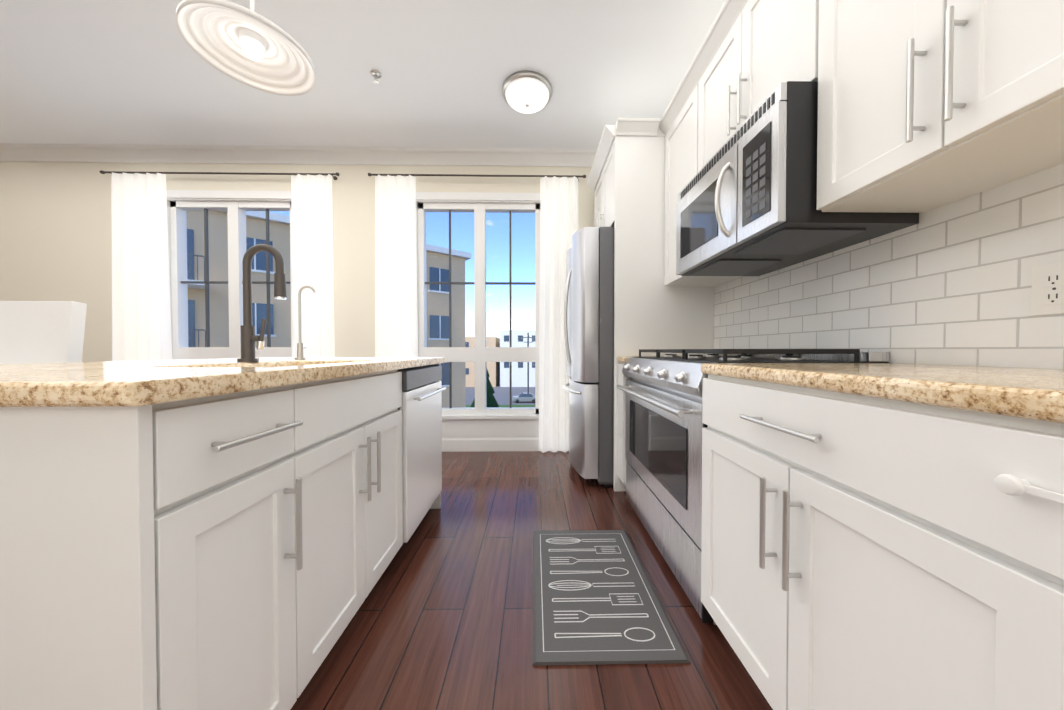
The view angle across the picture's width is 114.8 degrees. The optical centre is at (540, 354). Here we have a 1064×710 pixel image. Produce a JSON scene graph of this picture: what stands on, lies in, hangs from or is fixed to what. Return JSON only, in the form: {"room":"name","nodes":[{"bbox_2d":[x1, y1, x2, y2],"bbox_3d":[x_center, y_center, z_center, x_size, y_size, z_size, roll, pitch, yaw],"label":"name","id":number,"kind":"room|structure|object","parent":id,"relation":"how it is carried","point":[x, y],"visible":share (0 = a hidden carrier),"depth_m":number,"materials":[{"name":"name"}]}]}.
{"room":"kitchen","nodes":[
{"label":"kitchen","id":0,"kind":"room"},
{"bbox_2d":[0,162,593,361],"bbox_3d":[-2.428,-0.484,3.261,7.580,2.790,0.180,0,1,-1],"label":"wall","id":1,"kind":"structure","parent":0,"point":[55,231],"depth_m":3.14,"materials":[{"name":"beige paint"}]},
{"bbox_2d":[99,170,338,179],"bbox_3d":[-2.891,-1.642,3.100,2.126,0.036,0.090,0,1,-1],"label":"curtain rod","id":2,"kind":"object","parent":1,"relation":"attached to","point":[332,174],"visible":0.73,"depth_m":3.07,"materials":[{"name":"grey metal"}]},
{"bbox_2d":[111,172,171,360],"bbox_3d":[-3.635,-0.366,3.077,0.550,2.529,0.073,0,1,-1],"label":"curtain","id":3,"kind":"object","parent":2,"relation":"hanging from","point":[141,322],"visible":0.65,"depth_m":3.07,"materials":[{"name":"white fabric"}]},
{"bbox_2d":[291,174,334,356],"bbox_3d":[-2.075,-0.366,3.104,0.396,2.529,0.074,0,1,-1],"label":"curtain","id":4,"kind":"object","parent":2,"relation":"hanging from","point":[311,230],"visible":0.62,"depth_m":3.10,"materials":[{"name":"white fabric"}]},
{"bbox_2d":[166,190,291,359],"bbox_3d":[-2.878,-0.469,3.246,1.320,2.100,0.194,0,1,-1],"label":"window","id":5,"kind":"structure","parent":1,"relation":"in","point":[236,205],"depth_m":3.19,"materials":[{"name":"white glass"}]},
{"bbox_2d":[0,143,596,166],"bbox_3d":[-2.606,-1.822,3.098,6.820,0.110,0.100,0,1,-1],"label":"crown molding","id":6,"kind":"structure","parent":1,"relation":"attached to","point":[224,154],"depth_m":3.05,"materials":[{"name":"white wood"}]},
{"bbox_2d":[368,173,585,181],"bbox_3d":[-0.576,-1.643,3.139,1.996,0.036,0.090,0,1,-1],"label":"curtain rod","id":7,"kind":"object","parent":1,"relation":"attached to","point":[577,176],"visible":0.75,"depth_m":3.10,"materials":[{"name":"grey metal"}]},
{"bbox_2d":[375,175,417,356],"bbox_3d":[-1.331,-0.366,3.115,0.407,2.529,0.073,0,1,-1],"label":"curtain","id":8,"kind":"object","parent":7,"relation":"hanging from","point":[396,326],"visible":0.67,"depth_m":3.11,"materials":[{"name":"white fabric"}]},
{"bbox_2d":[539,176,578,452],"bbox_3d":[0.174,-0.367,3.141,0.385,2.529,0.073,0,1,-1],"label":"curtain","id":9,"kind":"object","parent":7,"relation":"hanging from","point":[559,226],"visible":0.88,"depth_m":3.14,"materials":[{"name":"white fabric"}]},
{"bbox_2d":[416,192,539,414],"bbox_3d":[-0.578,-0.469,3.285,1.330,2.100,0.194,0,1,-1],"label":"window","id":10,"kind":"structure","parent":1,"relation":"in","point":[480,354],"depth_m":3.23,"materials":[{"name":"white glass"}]},
{"bbox_2d":[442,415,558,451],"bbox_3d":[-2.426,0.741,3.172,7.180,0.342,0.035,0,1,-1],"label":"baseboard","id":11,"kind":"structure","parent":1,"relation":"attached to","point":[478,433],"depth_m":3.18,"materials":[{"name":"white wood"}]},
{"bbox_2d":[0,0,724,148],"bbox_3d":[-2.384,-1.871,0.616,7.580,0.060,5.470,0,1,-1],"label":"ceiling","id":12,"kind":"structure","parent":0,"point":[134,72],"depth_m":2.24,"materials":[{"name":"white paint"}]},
{"bbox_2d":[176,0,315,95],"bbox_3d":[-0.988,-1.435,1.161,0.360,0.826,0.360,0,1,-1],"label":"pendant lamp","id":13,"kind":"object","parent":12,"relation":"hanging from","point":[250,47],"visible":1,"depth_m":1.16,"materials":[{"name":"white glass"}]},
{"bbox_2d":[370,70,381,83],"bbox_3d":[-1.091,-1.837,2.254,0.068,0.054,0.068,0,1,-1],"label":"sprinkler","id":14,"kind":"object","parent":12,"relation":"attached to","point":[376,74],"visible":1,"depth_m":2.25,"materials":[{"name":"silver metal"}]},
{"bbox_2d":[502,70,551,113],"bbox_3d":[-0.094,-1.810,2.401,0.350,0.112,0.350,0,1,-1],"label":"flush ceiling light","id":15,"kind":"object","parent":12,"relation":"attached to","point":[527,91],"visible":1,"depth_m":2.32,"materials":[{"name":"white glass"}]},
{"bbox_2d":[290,451,772,709],"bbox_3d":[-2.384,0.979,0.657,7.580,0.060,5.470,0,1,-1],"label":"floor","id":16,"kind":"structure","parent":0,"point":[442,618],"depth_m":1.19,"materials":[{"name":"brown wood"}]},
{"bbox_2d":[0,301,86,363],"bbox_3d":[-2.336,0.349,1.361,0.430,1.180,0.475,0,1,-1],"label":"bar stool","id":17,"kind":"object","parent":16,"relation":"on","point":[41,331],"visible":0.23,"depth_m":1.53,"materials":[{"name":"white leather"}]},
{"bbox_2d":[0,364,440,709],"bbox_3d":[-0.905,0.500,1.275,0.698,0.879,1.570,0,1,-1],"label":"kitchen island","id":18,"kind":"object","parent":16,"relation":"on","point":[235,551],"visible":0.96,"depth_m":0.57,"materials":[{"name":"white wood"}]},
{"bbox_2d":[0,357,444,406],"bbox_3d":[-1.117,0.042,1.265,1.095,0.035,1.630,0,1,-1],"label":"island countertop","id":19,"kind":"structure","parent":18,"relation":"on","point":[112,383],"depth_m":0.63,"materials":[{"name":"stone"}]},
{"bbox_2d":[237,244,286,361],"bbox_3d":[-1.005,-0.188,1.229,0.167,0.425,0.060,0,1,-1],"label":"faucet","id":20,"kind":"object","parent":19,"relation":"on","point":[249,337],"visible":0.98,"depth_m":1.22,"materials":[{"name":"grey metal"}]},
{"bbox_2d":[294,285,315,358],"bbox_3d":[-1.083,-0.150,1.577,0.096,0.340,0.063,0,1,-1],"label":"filter faucet","id":21,"kind":"object","parent":19,"relation":"on","point":[300,349],"visible":1,"depth_m":1.56,"materials":[{"name":"silver metal"}]},
{"bbox_2d":[398,365,445,542],"bbox_3d":[-0.878,0.499,1.756,0.668,0.868,0.562,0,1,-1],"label":"dishwasher","id":22,"kind":"object","parent":16,"relation":"on","point":[422,390],"visible":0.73,"depth_m":1.66,"materials":[{"name":"silver metal"}]},
{"bbox_2d":[563,227,613,486],"bbox_3d":[0.666,0.019,2.716,0.971,1.800,0.768,0,1,-1],"label":"fridge","id":23,"kind":"object","parent":16,"relation":"on","point":[589,318],"visible":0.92,"depth_m":2.34,"materials":[{"name":"silver metal"}]},
{"bbox_2d":[532,530,690,665],"bbox_3d":[0.211,0.932,1.411,0.485,0.011,0.750,0,1,-1],"label":"kitchen mat","id":24,"kind":"object","parent":16,"relation":"on","point":[596,600],"visible":1,"depth_m":1.26,"materials":[{"name":"fabric"}]},
{"bbox_2d":[587,118,713,490],"bbox_3d":[0.796,-0.310,2.653,0.745,2.460,0.869,0,1,-1],"label":"surround","id":25,"kind":"object","parent":16,"relation":"on","point":[626,182],"visible":0.58,"depth_m":2.28,"materials":[{"name":"white wood"}]},
{"bbox_2d":[616,349,888,624],"bbox_3d":[0.824,0.453,1.649,0.703,0.962,0.997,0,1,-1],"label":"range","id":26,"kind":"object","parent":16,"relation":"on","point":[664,425],"visible":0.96,"depth_m":1.40,"materials":[{"name":"silver metal"}]},
{"bbox_2d":[701,374,1049,709],"bbox_3d":[0.869,0.508,0.751,0.648,0.880,0.791,0,1,-1],"label":"base cabinet","id":27,"kind":"object","parent":16,"relation":"on","point":[859,552],"depth_m":0.56,"materials":[{"name":"white wood"}]},
{"bbox_2d":[617,357,1063,423],"bbox_3d":[0.866,0.051,0.677,0.656,0.035,3.226,0,1,-1],"label":"countertop","id":28,"kind":"structure","parent":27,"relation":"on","point":[1033,393],"depth_m":0.54,"materials":[{"name":"stone"}]},
{"bbox_2d":[1042,422,1063,709],"bbox_3d":[0.883,0.520,-0.062,0.648,0.880,0.835,0,1,-1],"label":"base cabinet","id":29,"kind":"object","parent":16,"relation":"on","point":[1053,688],"depth_m":0.36,"materials":[{"name":"white wood"}]},
{"bbox_2d":[714,163,1063,368],"bbox_3d":[1.292,-0.446,0.599,0.190,2.790,5.270,0,1,-1],"label":"wall","id":30,"kind":"structure","parent":0,"point":[949,284],"depth_m":1.03,"materials":[{"name":"tile"}]},
{"bbox_2d":[663,68,742,286],"bbox_3d":[1.006,-0.995,2.048,0.346,1.075,0.459,0,1,-1],"label":"upper cabinet","id":31,"kind":"object","parent":30,"relation":"attached to","point":[679,126],"depth_m":2.09,"materials":[{"name":"white wood"}]},
{"bbox_2d":[695,0,806,174],"bbox_3d":[1.017,-1.191,1.430,0.346,0.664,0.766,0,1,-1],"label":"upper cabinet","id":32,"kind":"object","parent":30,"relation":"attached to","point":[757,46],"depth_m":1.41,"materials":[{"name":"white wood"}]},
{"bbox_2d":[676,81,918,275],"bbox_3d":[0.928,-0.632,1.437,0.501,0.441,0.760,0,1,-1],"label":"microwave","id":33,"kind":"object","parent":32,"relation":"attached to","point":[747,201],"visible":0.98,"depth_m":1.18,"materials":[{"name":"silver metal"}]},
{"bbox_2d":[807,0,1063,212],"bbox_3d":[1.029,-0.975,0.706,0.346,1.075,0.685,0,1,-1],"label":"upper cabinet","id":34,"kind":"object","parent":30,"relation":"attached to","point":[925,105],"depth_m":0.77,"materials":[{"name":"white wood"}]},
{"bbox_2d":[1031,262,1063,314],"bbox_3d":[1.189,-0.153,0.786,0.009,0.116,0.072,0,1,-1],"label":"electrical outlet plate","id":35,"kind":"object","parent":30,"relation":"attached to","point":[1047,289],"visible":1,"depth_m":0.80,"materials":[{"name":"plastic"}]},
{"label":"outside","id":36,"kind":"structure","parent":0,"visible":0},
{"bbox_2d":[466,383,534,406],"bbox_3d":[-1.860,6.944,112.180,280.000,0.380,215.730,0,1,-1],"label":"ground","id":37,"kind":"structure","parent":36,"point":[502,396],"depth_m":63.30,"materials":[{"name":"grey asphalt"}]},
{"bbox_2d":[186,210,470,407],"bbox_3d":[-26.852,0.794,13.085,46.600,14.950,15.600,-1,1,-40],"label":"building","id":38,"kind":"structure","parent":37,"relation":"on","point":[437,264],"depth_m":16.12,"materials":[{"name":"grey concrete"}]},
{"bbox_2d":[470,367,498,406],"bbox_3d":[-2.421,4.299,45.576,13.907,7.000,3.783,0,1,-19],"label":"tree","id":39,"kind":"object","parent":37,"relation":"on","point":[491,401],"depth_m":43.17,"materials":[{"name":"green plant"}]},
{"bbox_2d":[465,330,534,386],"bbox_3d":[7.598,-0.274,85.069,78.000,15.000,14.050,0,1,-1],"label":"building","id":40,"kind":"structure","parent":37,"relation":"on","point":[498,372],"depth_m":77.86,"materials":[{"name":"white concrete"}]},
{"bbox_2d":[512,392,534,402],"bbox_3d":[0.717,7.006,48.574,11.566,1.462,19.964,0,1,5],"label":"cars","id":41,"kind":"object","parent":37,"relation":"on","point":[526,397],"depth_m":54.14,"materials":[{"name":"white metal"}]},
{"bbox_2d":[521,333,534,391],"bbox_3d":[-2.177,1.840,59.953,2.400,11.500,0.280,0,1,-1],"label":"pole","id":42,"kind":"object","parent":37,"relation":"on","point":[527,337],"depth_m":59.85,"materials":[{"name":"grey metal"}]}
]}

